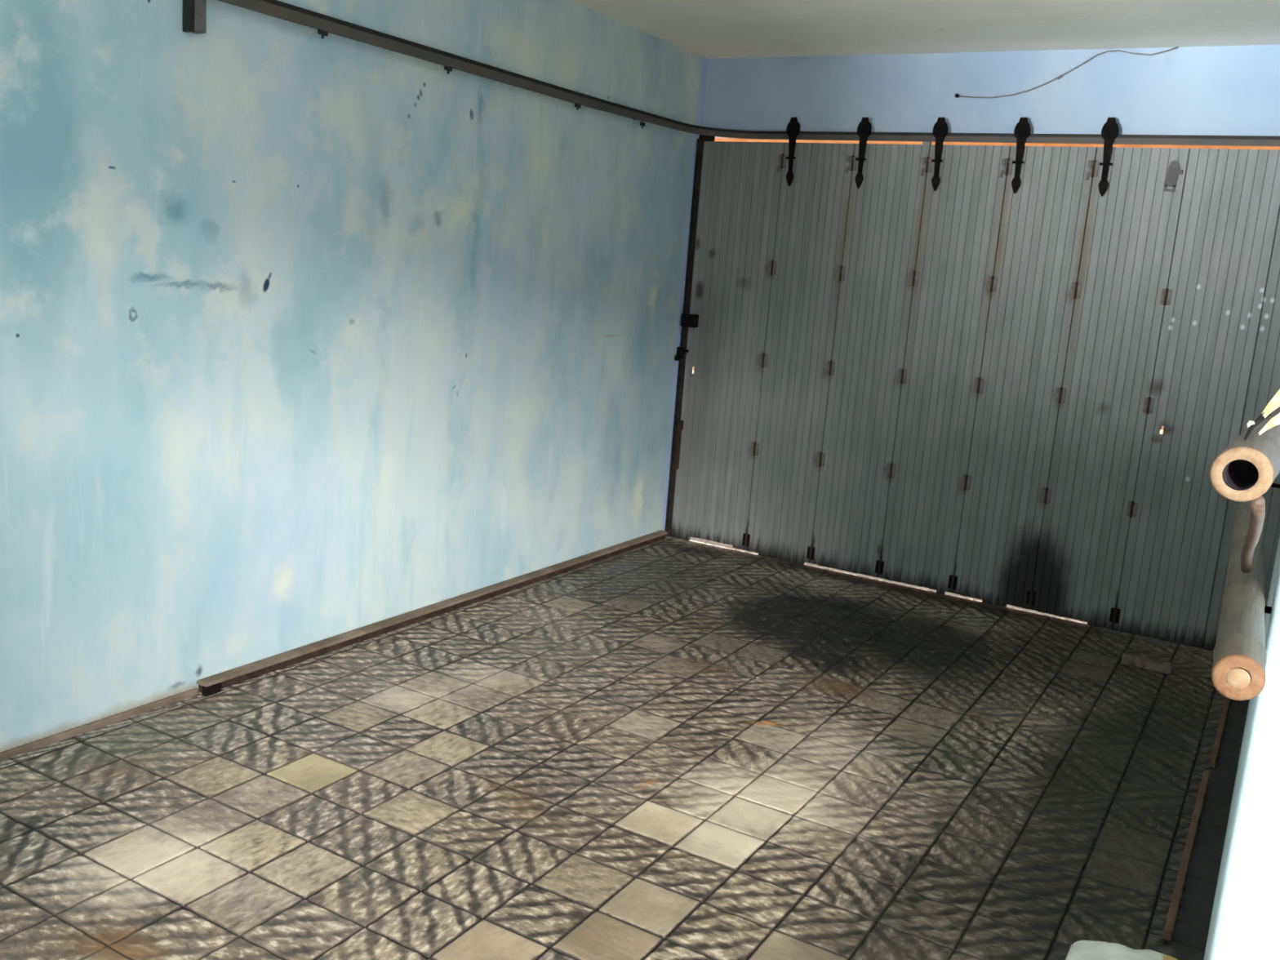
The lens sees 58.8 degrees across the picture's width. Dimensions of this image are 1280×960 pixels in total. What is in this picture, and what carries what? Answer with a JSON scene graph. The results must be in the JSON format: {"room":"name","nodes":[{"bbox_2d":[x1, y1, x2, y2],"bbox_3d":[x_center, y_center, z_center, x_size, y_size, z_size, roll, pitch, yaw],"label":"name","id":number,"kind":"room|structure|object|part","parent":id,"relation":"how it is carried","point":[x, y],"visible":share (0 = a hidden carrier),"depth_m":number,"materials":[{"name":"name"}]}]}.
{"room":"garage","nodes":[
{"label":"garage","id":0,"kind":"room"},
{"bbox_2d":[0,0,707,752],"bbox_3d":[-1.533,-0.592,3.786,0.150,2.819,7.140,11,12,29],"label":"wall","id":1,"kind":"structure","parent":0,"point":[306,338],"depth_m":4.17,"materials":[{"name":"blue paint"}]},
{"bbox_2d":[0,688,197,761],"bbox_3d":[-2.471,0.966,2.477,0.016,0.030,3.575,11,12,29],"label":"baseboard","id":2,"kind":"structure","parent":1,"relation":"attached to","point":[9,753],"depth_m":3.66,"materials":[{"name":"brown wood"}]},
{"bbox_2d":[182,0,1279,146],"bbox_3d":[0.841,-1.513,4.221,3.205,0.315,3.482,11,12,29],"label":"door track","id":3,"kind":"object","parent":1,"relation":"attached to","point":[194,11],"visible":1,"depth_m":5.13,"materials":[{"name":"black metal"}]},
{"bbox_2d":[664,116,1279,650],"bbox_3d":[1.622,-0.601,5.862,3.232,2.453,0.139,11,12,29],"label":"door","id":4,"kind":"structure","parent":3,"relation":"hanging from","point":[961,370],"depth_m":5.81,"materials":[{"name":"metal"}]},
{"bbox_3d":[0.247,-0.738,6.636,0.054,0.080,0.095,11,12,29],"label":"bolt handle","id":5,"kind":"part","parent":4,"relation":"part of","materials":[{"name":"metal"}]},
{"bbox_3d":[0.285,-0.807,6.663,0.090,2.351,0.051,11,12,29],"label":"post","id":6,"kind":"part","parent":4,"relation":"part of","materials":[{"name":"grey metal"}]},
{"bbox_3d":[0.781,-1.736,6.224,0.068,0.090,0.020,9,11,30],"label":"hinge arm","id":7,"kind":"part","parent":4,"relation":"part of"},
{"bbox_3d":[1.123,-1.674,6.029,0.068,0.090,0.020,10,12,29],"label":"hinge arm","id":8,"kind":"part","parent":4,"relation":"part of"},
{"bbox_3d":[1.474,-1.609,5.829,0.068,0.090,0.020,9,11,30],"label":"hinge arm","id":9,"kind":"part","parent":4,"relation":"part of"},
{"bbox_3d":[1.821,-1.546,5.631,0.068,0.090,0.020,10,12,29],"label":"hinge arm","id":10,"kind":"part","parent":4,"relation":"part of"},
{"bbox_3d":[2.170,-1.482,5.432,0.068,0.090,0.020,9,12,29],"label":"hinge arm","id":11,"kind":"part","parent":4,"relation":"part of"},
{"bbox_3d":[2.475,-1.409,5.262,0.064,0.140,0.010,14,14,29],"label":"bracket plate","id":12,"kind":"part","parent":4,"relation":"part of","materials":[{"name":"grey metal"}]},
{"bbox_2d":[0,536,1248,959],"bbox_3d":[0.756,1.245,2.672,5.750,0.121,7.120,11,12,29],"label":"floor","id":13,"kind":"structure","parent":0,"point":[669,748],"depth_m":3.52,"materials":[{"name":"tile"}]},
{"bbox_2d":[196,530,667,696],"bbox_3d":[-0.699,0.531,5.405,0.058,0.046,3.325,11,12,29],"label":"floor guide","id":14,"kind":"object","parent":13,"relation":"on","point":[208,686],"visible":1,"depth_m":4.84,"materials":[{"name":"metal"}]},
{"bbox_2d":[1065,940,1177,959],"bbox_3d":[1.060,1.161,2.514,0.290,0.147,0.620,11,12,29],"label":"plastic sack","id":15,"kind":"object","parent":13,"relation":"on","point":[1081,949],"visible":1,"depth_m":2.65,"materials":[{"name":"white plastic"}]},
{"bbox_2d":[1121,652,1171,674],"bbox_3d":[2.274,0.822,5.096,0.209,0.043,0.074,10,12,26],"label":"wood offcut","id":16,"kind":"object","parent":13,"relation":"on","point":[1127,659],"visible":1,"depth_m":5.08,"materials":[{"name":"wood"}]},
{"bbox_2d":[1162,697,1230,941],"bbox_3d":[2.024,1.010,4.029,0.030,0.032,2.620,11,12,29],"label":"floor guide","id":17,"kind":"object","parent":13,"relation":"on","point":[1175,900],"visible":0.81,"depth_m":3.43,"materials":[{"name":"brown wood"}]},
{"bbox_2d":[569,0,1279,58],"bbox_3d":[0.946,-1.592,2.083,5.750,0.150,7.000,11,12,29],"label":"ceiling","id":18,"kind":"structure","parent":0,"point":[706,28],"depth_m":5.14,"materials":[{"name":"paint"}]},
{"bbox_2d":[702,44,1279,138],"bbox_3d":[2.739,-1.822,5.157,5.750,0.567,0.120,11,12,29],"label":"wall","id":19,"kind":"structure","parent":0,"point":[1217,90],"depth_m":5.62,"materials":[{"name":"blue paint"}]},
{"bbox_2d":[955,46,1177,97],"bbox_3d":[2.031,-1.959,5.474,1.001,0.222,0.026,11,12,29],"label":"wire","id":20,"kind":"object","parent":19,"relation":"attached to","point":[957,95],"visible":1,"depth_m":5.46,"materials":[{"name":"metal"}]},
{"bbox_2d":[1203,535,1279,959],"bbox_3d":[2.139,-0.235,3.408,0.240,2.819,4.100,11,12,29],"label":"wall","id":21,"kind":"structure","parent":0,"point":[1245,922],"depth_m":1.81,"materials":[{"name":"white paint"}]},
{"bbox_2d":[1211,494,1266,700],"bbox_3d":[1.286,0.098,2.396,0.062,0.061,2.308,10,12,27],"label":"pipe","id":22,"kind":"object","parent":21,"relation":"attached to","point":[1239,653],"visible":0.67,"depth_m":1.54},
{"bbox_2d":[1240,495,1265,573],"bbox_3d":[0.864,0.083,1.604,0.021,0.196,0.506,10,12,28],"label":"stick","id":23,"kind":"object","parent":22,"relation":"attached to","point":[1257,506],"visible":0.98,"depth_m":1.52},
{"bbox_2d":[1209,406,1279,501],"bbox_3d":[0.864,-0.048,1.571,0.067,0.066,0.723,11,12,31],"label":"pipe","id":24,"kind":"object","parent":21,"relation":"attached to","point":[1245,470],"visible":0.92,"depth_m":1.28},
{"bbox_2d":[1244,389,1279,439],"bbox_3d":[0.756,-0.091,1.342,0.080,0.095,0.016,3,11,-8],"label":"plastic","id":25,"kind":"object","parent":24,"relation":"on","point":[1274,403],"visible":1,"depth_m":1.34,"materials":[{"name":"white plastic"}]},
{"bbox_2d":[1264,605,1271,613],"bbox_3d":[1.013,0.210,1.879,0.057,0.012,0.012,11,12,29],"label":"peg","id":26,"kind":"object","parent":21,"relation":"attached to","point":[1268,610],"visible":0.23,"depth_m":1.86,"materials":[{"name":"metal"}]},
{"bbox_2d":[1270,483,1279,488],"bbox_3d":[1.782,0.013,3.222,0.113,0.012,0.012,11,12,29],"label":"peg","id":27,"kind":"object","parent":21,"relation":"attached to","point":[1273,485],"visible":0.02,"depth_m":3.21,"materials":[{"name":"metal"}]},
{"label":"outside","id":28,"kind":"structure","parent":0,"visible":0},
{"bbox_2d":[692,366,1164,434],"bbox_3d":[4.767,-0.666,14.670,40.000,0.190,17.880,11,12,29],"label":"ground","id":29,"kind":"structure","parent":28,"point":[1162,427],"depth_m":15.04,"materials":[{"name":"white"}]},
{"bbox_2d":[714,137,1279,150],"bbox_3d":[7.626,-4.794,18.346,40.000,7.050,0.300,11,12,29],"label":"wall","id":30,"kind":"structure","parent":29,"relation":"on","point":[1275,148],"depth_m":18.79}
]}

